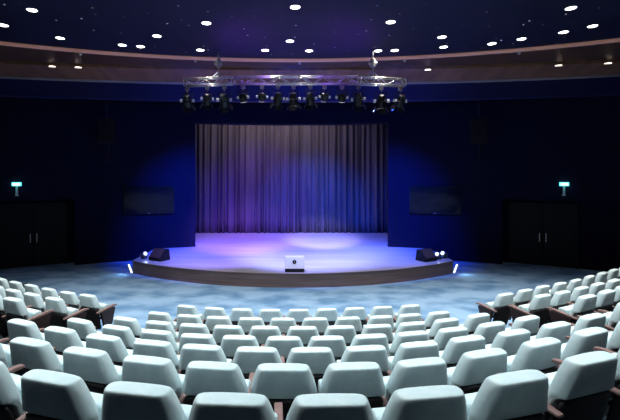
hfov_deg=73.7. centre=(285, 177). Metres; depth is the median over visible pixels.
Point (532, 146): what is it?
wall
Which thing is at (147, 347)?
seat
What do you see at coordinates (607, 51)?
trim
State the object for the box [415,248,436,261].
stage monitor
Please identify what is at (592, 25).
recessed light
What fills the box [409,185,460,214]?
wall screen
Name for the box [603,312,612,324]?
seat cushion
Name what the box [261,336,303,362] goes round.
seat
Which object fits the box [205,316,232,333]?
seat
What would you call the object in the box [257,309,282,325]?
seat
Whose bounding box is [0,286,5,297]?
seat
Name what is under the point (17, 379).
seat cushion
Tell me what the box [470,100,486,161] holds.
speaker
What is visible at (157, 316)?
seat
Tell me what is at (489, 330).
seat
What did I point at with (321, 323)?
seat
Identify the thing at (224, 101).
spotlight
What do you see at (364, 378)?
cushion
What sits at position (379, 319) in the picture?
seat
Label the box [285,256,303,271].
box
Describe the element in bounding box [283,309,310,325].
seat
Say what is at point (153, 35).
recessed light
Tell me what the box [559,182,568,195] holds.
exit sign
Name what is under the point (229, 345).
seat
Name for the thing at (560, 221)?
door
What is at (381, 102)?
spotlight
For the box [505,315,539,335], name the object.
seat
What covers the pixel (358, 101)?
spotlight
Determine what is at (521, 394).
seat
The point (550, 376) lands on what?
seat cushion
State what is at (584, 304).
cushion
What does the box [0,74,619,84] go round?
trim
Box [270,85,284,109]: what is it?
spotlight
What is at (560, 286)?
cushion
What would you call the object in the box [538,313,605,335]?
seat
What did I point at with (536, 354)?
seat
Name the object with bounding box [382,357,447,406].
seat
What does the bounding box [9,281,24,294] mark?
seat
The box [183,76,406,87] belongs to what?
lighting truss
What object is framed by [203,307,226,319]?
cushion
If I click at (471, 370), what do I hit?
seat
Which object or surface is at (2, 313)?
cushion
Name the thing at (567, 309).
seat cushion
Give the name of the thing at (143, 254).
floor light
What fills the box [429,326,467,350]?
seat
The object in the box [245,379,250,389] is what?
seat cushion
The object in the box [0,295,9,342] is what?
seat
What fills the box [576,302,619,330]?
seat
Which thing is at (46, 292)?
seat
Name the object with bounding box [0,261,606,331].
floor
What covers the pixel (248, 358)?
seat
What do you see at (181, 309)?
cushion
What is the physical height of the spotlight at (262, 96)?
0.522 m
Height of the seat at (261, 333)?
0.905 m
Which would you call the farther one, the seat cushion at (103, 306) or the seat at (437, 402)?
the seat cushion at (103, 306)
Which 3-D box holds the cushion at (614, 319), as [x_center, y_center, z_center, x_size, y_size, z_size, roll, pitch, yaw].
[4.730,1.964,5.790,0.536,0.485,0.257,0,0,-28]
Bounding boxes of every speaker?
[98,100,114,161]
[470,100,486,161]
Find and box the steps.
[0,283,608,419]
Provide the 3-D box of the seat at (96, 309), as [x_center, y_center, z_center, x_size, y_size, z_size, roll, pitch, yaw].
[-4.133,2.940,8.985,0.638,0.905,0.573,0,0,24]
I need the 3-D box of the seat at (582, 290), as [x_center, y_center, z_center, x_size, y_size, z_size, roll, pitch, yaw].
[5.921,2.685,8.618,0.581,0.905,0.573,0,0,-29]
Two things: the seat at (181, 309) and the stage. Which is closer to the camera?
the seat at (181, 309)
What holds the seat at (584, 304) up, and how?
on the steps
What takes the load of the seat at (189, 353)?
on the steps
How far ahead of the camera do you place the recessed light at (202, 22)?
10.67 m
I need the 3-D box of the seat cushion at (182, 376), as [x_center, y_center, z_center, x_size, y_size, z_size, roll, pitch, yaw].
[-1.061,1.864,3.653,0.470,0.289,0.174,0,0,13]
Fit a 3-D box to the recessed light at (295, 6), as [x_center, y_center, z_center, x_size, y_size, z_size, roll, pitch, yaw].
[0.215,-3.996,9.660,0.270,0.014,0.270,0,0,0]
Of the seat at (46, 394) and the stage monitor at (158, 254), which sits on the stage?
the stage monitor at (158, 254)
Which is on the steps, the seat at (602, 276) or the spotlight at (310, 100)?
the seat at (602, 276)
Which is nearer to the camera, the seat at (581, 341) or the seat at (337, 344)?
the seat at (581, 341)
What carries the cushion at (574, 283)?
on the seat at (574, 283)
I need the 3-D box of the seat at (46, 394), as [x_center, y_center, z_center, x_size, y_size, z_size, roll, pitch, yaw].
[-1.401,1.665,2.752,0.581,0.905,0.573,0,0,17]
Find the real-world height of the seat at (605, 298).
0.905 m
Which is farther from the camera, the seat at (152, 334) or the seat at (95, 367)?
the seat at (152, 334)
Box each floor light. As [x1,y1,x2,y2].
[140,251,147,258]
[435,252,441,259]
[440,251,447,258]
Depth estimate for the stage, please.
15.12 m
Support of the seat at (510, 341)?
on the steps
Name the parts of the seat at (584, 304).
armrest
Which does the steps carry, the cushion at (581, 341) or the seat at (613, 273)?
the seat at (613, 273)
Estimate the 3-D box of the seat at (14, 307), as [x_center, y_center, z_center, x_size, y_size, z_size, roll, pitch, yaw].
[-4.386,2.430,6.971,0.638,0.905,0.573,0,0,26]
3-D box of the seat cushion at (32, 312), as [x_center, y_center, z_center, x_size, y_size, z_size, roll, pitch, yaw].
[-4.351,2.374,7.051,0.470,0.289,0.174,0,0,26]
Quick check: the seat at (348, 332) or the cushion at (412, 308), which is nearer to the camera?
the seat at (348, 332)
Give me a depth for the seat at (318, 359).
4.13 m
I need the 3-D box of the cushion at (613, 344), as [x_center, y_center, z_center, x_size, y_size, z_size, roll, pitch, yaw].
[3.571,1.710,4.320,0.536,0.485,0.257,0,0,-25]
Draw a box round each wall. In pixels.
[0,97,194,268]
[195,102,387,125]
[388,96,619,271]
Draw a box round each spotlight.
[180,87,195,112]
[200,86,213,109]
[216,86,232,112]
[237,85,248,102]
[256,85,267,101]
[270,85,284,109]
[286,85,300,110]
[303,85,317,109]
[318,85,330,101]
[335,85,348,102]
[351,85,365,111]
[373,86,389,113]
[390,87,406,112]
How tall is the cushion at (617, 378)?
0.485 m
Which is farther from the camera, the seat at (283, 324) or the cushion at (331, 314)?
the cushion at (331, 314)
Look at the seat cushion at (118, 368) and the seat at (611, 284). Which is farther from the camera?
the seat at (611, 284)
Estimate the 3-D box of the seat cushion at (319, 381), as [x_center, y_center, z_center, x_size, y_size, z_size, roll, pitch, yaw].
[0.513,1.864,3.549,0.470,0.289,0.174,0,0,-5]
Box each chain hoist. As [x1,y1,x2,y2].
[213,51,222,76]
[368,51,377,77]
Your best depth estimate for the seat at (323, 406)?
2.23 m
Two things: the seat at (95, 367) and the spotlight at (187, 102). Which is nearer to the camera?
the seat at (95, 367)
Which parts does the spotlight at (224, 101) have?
barn door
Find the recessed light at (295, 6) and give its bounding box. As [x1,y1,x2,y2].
[289,4,300,9]
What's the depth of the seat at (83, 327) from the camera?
5.69 m
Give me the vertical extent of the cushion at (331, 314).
0.485 m
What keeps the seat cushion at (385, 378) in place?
on the seat at (428, 371)
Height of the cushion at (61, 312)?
0.485 m
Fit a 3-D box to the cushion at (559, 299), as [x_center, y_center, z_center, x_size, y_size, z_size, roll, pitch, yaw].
[5.420,2.474,8.170,0.536,0.485,0.257,0,0,-28]
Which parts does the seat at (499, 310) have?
armrest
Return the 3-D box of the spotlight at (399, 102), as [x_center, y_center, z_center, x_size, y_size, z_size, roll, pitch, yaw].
[3.657,-2.505,13.404,0.460,0.816,0.554,0,0,-17]
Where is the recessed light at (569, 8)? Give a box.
[564,6,577,10]
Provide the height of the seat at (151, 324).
0.905 m
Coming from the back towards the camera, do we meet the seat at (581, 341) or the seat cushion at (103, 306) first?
the seat cushion at (103, 306)
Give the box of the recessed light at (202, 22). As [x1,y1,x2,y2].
[201,21,211,24]
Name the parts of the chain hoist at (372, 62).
motor, chain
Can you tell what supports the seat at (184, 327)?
on the steps
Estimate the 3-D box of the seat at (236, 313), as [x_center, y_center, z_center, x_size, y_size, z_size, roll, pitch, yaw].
[-0.932,3.195,8.865,0.581,0.905,0.573,0,0,5]
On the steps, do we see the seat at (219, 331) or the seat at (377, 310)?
the seat at (219, 331)
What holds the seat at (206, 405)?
on the steps
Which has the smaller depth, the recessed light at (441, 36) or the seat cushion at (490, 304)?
the seat cushion at (490, 304)
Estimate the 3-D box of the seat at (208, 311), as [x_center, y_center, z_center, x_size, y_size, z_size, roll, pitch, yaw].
[-1.504,3.195,8.945,0.581,0.905,0.573,0,0,10]
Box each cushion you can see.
[0,295,6,319]
[0,343,8,368]
[3,297,29,319]
[10,373,25,412]
[27,308,41,317]
[45,297,68,319]
[56,354,62,371]
[67,307,78,314]
[79,294,100,315]
[90,392,102,419]
[99,303,107,309]
[114,365,121,380]
[176,305,198,315]
[178,374,184,389]
[181,404,191,419]
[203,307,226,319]
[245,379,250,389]
[250,363,316,398]
[286,309,310,321]
[286,347,335,373]
[314,308,337,320]
[318,379,321,393]
[319,362,384,396]
[342,307,365,319]
[370,306,393,317]
[371,407,385,419]
[383,376,389,395]
[388,356,393,370]
[397,304,420,318]
[447,367,455,384]
[464,392,477,419]
[485,302,493,307]
[492,293,513,314]
[507,355,515,371]
[513,289,532,305]
[518,303,529,311]
[528,294,550,312]
[532,285,549,297]
[545,372,555,389]
[548,351,617,418]
[550,282,566,296]
[550,290,570,307]
[558,304,573,314]
[560,342,567,358]
[561,327,607,359]
[566,279,581,291]
[570,286,589,302]
[571,294,596,322]
[571,313,605,334]
[581,275,595,286]
[593,289,615,310]
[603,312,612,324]
[606,331,612,347]
[607,321,619,351]
[608,302,619,330]
[610,349,619,397]
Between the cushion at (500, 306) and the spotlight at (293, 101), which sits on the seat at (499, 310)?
the cushion at (500, 306)
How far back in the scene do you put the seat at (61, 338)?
4.67 m
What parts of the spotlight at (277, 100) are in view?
barn door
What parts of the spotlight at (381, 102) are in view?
barn door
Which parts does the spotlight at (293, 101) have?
barn door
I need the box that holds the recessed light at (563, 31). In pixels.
[558,30,568,33]
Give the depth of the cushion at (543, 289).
9.44 m
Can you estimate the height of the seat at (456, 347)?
0.905 m
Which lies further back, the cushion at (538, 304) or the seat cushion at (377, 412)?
the cushion at (538, 304)
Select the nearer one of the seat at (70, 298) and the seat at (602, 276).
the seat at (70, 298)
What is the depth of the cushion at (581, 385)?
2.77 m
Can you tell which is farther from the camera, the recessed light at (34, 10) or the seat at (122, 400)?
the recessed light at (34, 10)
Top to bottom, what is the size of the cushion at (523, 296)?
0.485 m
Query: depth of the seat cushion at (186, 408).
2.62 m
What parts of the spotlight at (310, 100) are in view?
barn door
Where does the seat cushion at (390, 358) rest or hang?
on the seat at (418, 349)
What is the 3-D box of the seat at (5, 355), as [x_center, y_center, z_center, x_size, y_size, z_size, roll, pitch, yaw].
[-2.916,1.920,4.179,0.581,0.905,0.573,0,0,22]
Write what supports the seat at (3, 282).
on the steps
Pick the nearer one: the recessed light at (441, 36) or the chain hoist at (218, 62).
the recessed light at (441, 36)
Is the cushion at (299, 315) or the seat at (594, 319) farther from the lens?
the cushion at (299, 315)
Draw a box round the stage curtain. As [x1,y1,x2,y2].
[195,124,387,232]
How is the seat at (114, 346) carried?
on the steps
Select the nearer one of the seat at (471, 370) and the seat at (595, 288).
the seat at (471, 370)
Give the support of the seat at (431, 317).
on the steps
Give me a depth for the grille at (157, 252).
15.79 m
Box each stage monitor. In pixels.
[149,248,169,261]
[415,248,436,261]
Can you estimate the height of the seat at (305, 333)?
0.905 m
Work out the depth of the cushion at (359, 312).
8.68 m
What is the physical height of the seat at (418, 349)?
0.905 m
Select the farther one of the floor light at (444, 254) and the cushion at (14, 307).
the floor light at (444, 254)
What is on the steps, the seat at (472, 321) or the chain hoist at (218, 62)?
the seat at (472, 321)
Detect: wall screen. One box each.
[123,185,173,214]
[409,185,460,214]
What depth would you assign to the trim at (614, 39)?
13.32 m
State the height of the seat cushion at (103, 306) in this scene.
0.289 m
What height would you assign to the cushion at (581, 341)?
0.485 m
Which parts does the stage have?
edge trim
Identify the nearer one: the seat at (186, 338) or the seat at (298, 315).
the seat at (186, 338)
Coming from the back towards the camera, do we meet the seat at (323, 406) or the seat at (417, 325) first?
the seat at (417, 325)
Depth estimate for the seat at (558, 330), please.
4.83 m
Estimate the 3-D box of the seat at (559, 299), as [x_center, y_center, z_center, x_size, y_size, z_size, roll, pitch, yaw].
[5.324,2.685,8.300,0.581,0.905,0.573,0,0,-28]
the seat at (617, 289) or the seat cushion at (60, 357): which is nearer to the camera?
the seat cushion at (60, 357)
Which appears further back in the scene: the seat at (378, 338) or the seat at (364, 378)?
the seat at (378, 338)
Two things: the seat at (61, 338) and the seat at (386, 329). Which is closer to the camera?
the seat at (61, 338)
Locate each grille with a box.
[149,248,164,257]
[422,249,436,258]
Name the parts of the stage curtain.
panel, panel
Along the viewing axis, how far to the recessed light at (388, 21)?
10.60 m
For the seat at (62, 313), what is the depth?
7.66 m
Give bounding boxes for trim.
[0,38,619,61]
[0,42,619,67]
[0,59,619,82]
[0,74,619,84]
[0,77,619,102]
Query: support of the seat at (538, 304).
on the steps
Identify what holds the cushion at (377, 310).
on the seat at (377, 310)
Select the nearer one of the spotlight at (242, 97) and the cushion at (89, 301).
the cushion at (89, 301)
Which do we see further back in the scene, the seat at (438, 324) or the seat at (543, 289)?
the seat at (543, 289)
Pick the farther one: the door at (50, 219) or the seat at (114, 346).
the door at (50, 219)
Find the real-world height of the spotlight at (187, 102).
0.816 m
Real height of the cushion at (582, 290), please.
0.485 m
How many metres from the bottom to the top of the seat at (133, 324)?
0.905 m
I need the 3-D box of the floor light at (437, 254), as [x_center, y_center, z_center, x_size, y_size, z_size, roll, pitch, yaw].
[5.961,3.022,16.162,0.289,0.289,0.240,0,0,-38]
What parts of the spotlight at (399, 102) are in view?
barn door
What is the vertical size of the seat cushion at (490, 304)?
0.289 m
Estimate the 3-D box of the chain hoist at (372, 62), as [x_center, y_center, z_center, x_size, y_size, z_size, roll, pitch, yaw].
[2.745,-3.588,13.050,0.340,0.830,0.164,0,0,0]
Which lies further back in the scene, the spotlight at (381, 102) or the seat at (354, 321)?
the spotlight at (381, 102)
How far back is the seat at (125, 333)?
5.43 m
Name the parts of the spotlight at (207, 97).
barn door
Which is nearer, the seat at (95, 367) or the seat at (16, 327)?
the seat at (95, 367)
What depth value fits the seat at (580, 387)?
2.77 m
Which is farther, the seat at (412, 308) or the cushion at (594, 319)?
the seat at (412, 308)
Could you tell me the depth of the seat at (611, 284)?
8.97 m
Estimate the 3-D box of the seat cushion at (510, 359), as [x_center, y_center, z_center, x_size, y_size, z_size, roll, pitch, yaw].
[2.191,1.864,4.000,0.470,0.289,0.174,0,0,-22]
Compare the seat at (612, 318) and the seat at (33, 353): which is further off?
the seat at (612, 318)
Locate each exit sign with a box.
[12,182,21,195]
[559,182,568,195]
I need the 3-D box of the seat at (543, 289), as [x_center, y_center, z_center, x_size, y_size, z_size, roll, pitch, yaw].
[5.792,2.940,9.689,0.581,0.905,0.573,0,0,-28]
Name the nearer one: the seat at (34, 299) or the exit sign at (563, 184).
the seat at (34, 299)
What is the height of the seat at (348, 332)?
0.905 m
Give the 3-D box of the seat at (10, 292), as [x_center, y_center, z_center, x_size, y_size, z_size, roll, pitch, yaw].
[-5.360,2.685,8.440,0.581,0.905,0.573,0,0,30]
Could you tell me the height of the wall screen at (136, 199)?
1.260 m
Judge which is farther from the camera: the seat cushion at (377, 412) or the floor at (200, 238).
the floor at (200, 238)
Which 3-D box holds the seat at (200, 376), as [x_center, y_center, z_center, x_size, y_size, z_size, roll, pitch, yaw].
[-0.574,1.920,3.475,0.581,0.905,0.573,0,0,7]
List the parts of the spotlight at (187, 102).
barn door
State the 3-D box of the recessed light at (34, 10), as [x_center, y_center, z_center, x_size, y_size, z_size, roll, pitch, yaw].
[-6.045,-3.996,9.830,0.270,0.014,0.270,0,0,0]
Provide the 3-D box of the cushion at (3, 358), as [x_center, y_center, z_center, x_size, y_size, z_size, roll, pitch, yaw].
[-2.953,1.710,4.021,0.536,0.485,0.257,0,0,22]
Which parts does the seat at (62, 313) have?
armrest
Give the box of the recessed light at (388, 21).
[385,20,395,23]
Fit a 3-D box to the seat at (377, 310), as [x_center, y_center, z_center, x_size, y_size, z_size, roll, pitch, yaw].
[2.010,3.195,9.017,0.581,0.905,0.573,0,0,-9]
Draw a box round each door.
[0,202,66,269]
[509,202,578,268]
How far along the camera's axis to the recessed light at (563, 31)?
11.33 m
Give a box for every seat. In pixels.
[0,278,9,289]
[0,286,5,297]
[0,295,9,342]
[0,338,13,368]
[0,361,25,419]
[1,297,53,332]
[5,288,23,300]
[6,318,44,344]
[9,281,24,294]
[10,337,62,375]
[16,369,102,419]
[23,292,46,312]
[24,284,43,299]
[41,287,59,299]
[44,326,85,355]
[45,297,88,327]
[60,291,80,309]
[63,346,121,393]
[67,318,101,341]
[78,294,116,330]
[86,333,132,365]
[101,381,191,419]
[102,324,139,349]
[113,316,144,337]
[121,355,184,397]
[132,339,179,370]
[140,329,178,354]
[145,320,177,341]
[148,311,175,329]
[173,305,202,321]
[175,314,202,331]
[177,323,211,342]
[177,344,231,373]
[178,333,216,354]
[178,361,250,404]
[188,392,277,419]
[202,307,229,323]
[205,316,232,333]
[212,325,244,345]
[220,335,258,360]
[230,308,253,324]
[232,346,281,378]
[238,317,264,334]
[248,326,281,346]
[248,363,316,419]
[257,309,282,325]
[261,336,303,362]
[267,318,296,335]
[274,393,373,419]
[280,347,335,392]
[282,326,318,346]
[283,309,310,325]
[297,317,328,335]
[307,335,346,361]
[310,308,337,325]
[313,362,384,408]
[319,325,355,346]
[329,316,361,334]
[336,345,388,376]
[338,307,365,327]
[347,333,389,353]
[361,315,393,332]
[361,324,392,343]
[365,306,393,324]
[371,385,467,419]
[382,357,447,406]
[387,341,439,375]
[388,331,428,356]
[392,321,425,341]
[393,304,423,322]
[393,313,421,332]
[422,311,449,329]
[426,318,458,339]
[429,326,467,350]
[439,335,485,367]
[447,348,506,393]
[459,313,489,334]
[464,369,548,419]
[468,321,505,344]
[476,293,513,324]
[486,329,530,355]
[496,351,617,419]
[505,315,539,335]
[507,337,561,373]
[508,294,550,333]
[509,289,532,321]
[514,285,549,300]
[528,290,570,323]
[530,321,570,343]
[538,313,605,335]
[546,294,596,323]
[549,282,566,318]
[550,279,581,293]
[551,286,589,304]
[552,346,619,419]
[555,327,607,370]
[565,321,619,352]
[566,289,615,313]
[567,275,595,286]
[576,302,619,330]
[589,282,605,294]
[595,272,607,282]
[605,269,618,283]
[605,279,619,289]
[611,286,619,311]
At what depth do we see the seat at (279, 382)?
3.20 m
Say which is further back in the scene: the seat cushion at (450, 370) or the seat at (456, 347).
the seat at (456, 347)
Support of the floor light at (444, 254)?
on the stage
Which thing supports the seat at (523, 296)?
on the steps
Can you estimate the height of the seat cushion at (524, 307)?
0.289 m
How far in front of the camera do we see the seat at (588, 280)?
10.39 m
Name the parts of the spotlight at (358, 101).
barn door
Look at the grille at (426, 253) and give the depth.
15.69 m
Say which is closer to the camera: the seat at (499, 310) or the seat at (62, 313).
the seat at (62, 313)
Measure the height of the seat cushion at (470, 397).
0.289 m
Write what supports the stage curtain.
hanging from the wall
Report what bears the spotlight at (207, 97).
hanging from the lighting truss
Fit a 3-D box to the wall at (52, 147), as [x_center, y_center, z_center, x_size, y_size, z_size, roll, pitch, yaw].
[-12.031,-0.853,14.500,18.681,9.000,3.008,0,0,-39]
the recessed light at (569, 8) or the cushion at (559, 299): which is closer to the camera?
the cushion at (559, 299)
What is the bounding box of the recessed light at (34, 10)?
[25,7,38,12]
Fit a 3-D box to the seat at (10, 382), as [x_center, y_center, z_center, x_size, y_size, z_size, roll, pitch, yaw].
[-1.992,1.665,2.968,0.581,0.905,0.573,0,0,23]
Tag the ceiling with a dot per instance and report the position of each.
(238, 28)
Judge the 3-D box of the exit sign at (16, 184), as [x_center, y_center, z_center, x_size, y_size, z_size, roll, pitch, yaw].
[-10.583,0.437,16.240,0.320,0.540,0.166,0,0,-20]
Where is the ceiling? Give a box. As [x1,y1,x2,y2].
[0,0,619,58]
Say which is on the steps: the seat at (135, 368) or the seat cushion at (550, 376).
the seat at (135, 368)
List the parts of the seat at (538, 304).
armrest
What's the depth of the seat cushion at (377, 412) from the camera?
2.59 m
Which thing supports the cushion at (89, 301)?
on the seat at (96, 309)
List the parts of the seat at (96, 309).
armrest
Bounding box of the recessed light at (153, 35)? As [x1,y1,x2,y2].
[152,34,161,37]
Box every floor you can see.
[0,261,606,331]
[195,232,387,246]
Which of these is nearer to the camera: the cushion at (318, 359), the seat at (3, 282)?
the cushion at (318, 359)
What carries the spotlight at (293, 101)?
hanging from the lighting truss
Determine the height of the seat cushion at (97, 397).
0.289 m
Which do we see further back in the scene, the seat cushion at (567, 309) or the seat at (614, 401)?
the seat cushion at (567, 309)
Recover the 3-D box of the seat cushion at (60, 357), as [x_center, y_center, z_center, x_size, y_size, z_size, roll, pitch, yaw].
[-2.209,1.864,4.013,0.470,0.289,0.174,0,0,20]
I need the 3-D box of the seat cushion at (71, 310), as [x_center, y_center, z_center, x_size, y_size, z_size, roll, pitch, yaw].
[-4.186,2.629,7.953,0.470,0.289,0.174,0,0,25]
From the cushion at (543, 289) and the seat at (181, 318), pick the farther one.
the cushion at (543, 289)
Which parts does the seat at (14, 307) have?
armrest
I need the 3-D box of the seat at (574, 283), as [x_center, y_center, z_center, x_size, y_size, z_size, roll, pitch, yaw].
[6.963,2.940,10.272,0.581,0.905,0.573,0,0,-32]
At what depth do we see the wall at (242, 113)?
19.39 m
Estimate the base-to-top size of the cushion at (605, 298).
0.485 m
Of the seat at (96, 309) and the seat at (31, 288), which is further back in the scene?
the seat at (31, 288)
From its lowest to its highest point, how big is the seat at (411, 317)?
0.905 m
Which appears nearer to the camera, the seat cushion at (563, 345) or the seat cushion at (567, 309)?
the seat cushion at (563, 345)
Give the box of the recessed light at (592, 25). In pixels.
[586,24,598,27]
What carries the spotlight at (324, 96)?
hanging from the lighting truss
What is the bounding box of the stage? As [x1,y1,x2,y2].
[132,244,453,287]
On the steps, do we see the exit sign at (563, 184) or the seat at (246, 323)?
the seat at (246, 323)
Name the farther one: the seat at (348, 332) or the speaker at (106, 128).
the speaker at (106, 128)
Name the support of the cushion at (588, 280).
on the seat at (588, 280)
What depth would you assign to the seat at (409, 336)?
5.24 m
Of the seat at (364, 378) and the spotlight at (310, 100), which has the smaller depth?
the seat at (364, 378)
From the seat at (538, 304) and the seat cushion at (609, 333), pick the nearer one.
the seat cushion at (609, 333)
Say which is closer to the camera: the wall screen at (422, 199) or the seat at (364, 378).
the seat at (364, 378)
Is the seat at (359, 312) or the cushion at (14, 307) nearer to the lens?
the cushion at (14, 307)
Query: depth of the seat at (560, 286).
9.73 m
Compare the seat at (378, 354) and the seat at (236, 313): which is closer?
the seat at (378, 354)
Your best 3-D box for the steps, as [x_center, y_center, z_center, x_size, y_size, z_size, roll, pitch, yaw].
[0.365,2.756,4.183,29.847,1.783,18.366,0,0,0]
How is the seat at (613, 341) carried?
on the steps
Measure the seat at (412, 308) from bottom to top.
0.905 m
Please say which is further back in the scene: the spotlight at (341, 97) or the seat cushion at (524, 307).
the spotlight at (341, 97)
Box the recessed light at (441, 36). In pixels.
[437,35,446,38]
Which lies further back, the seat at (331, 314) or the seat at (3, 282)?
the seat at (3, 282)
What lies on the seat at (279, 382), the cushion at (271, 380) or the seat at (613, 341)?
the cushion at (271, 380)

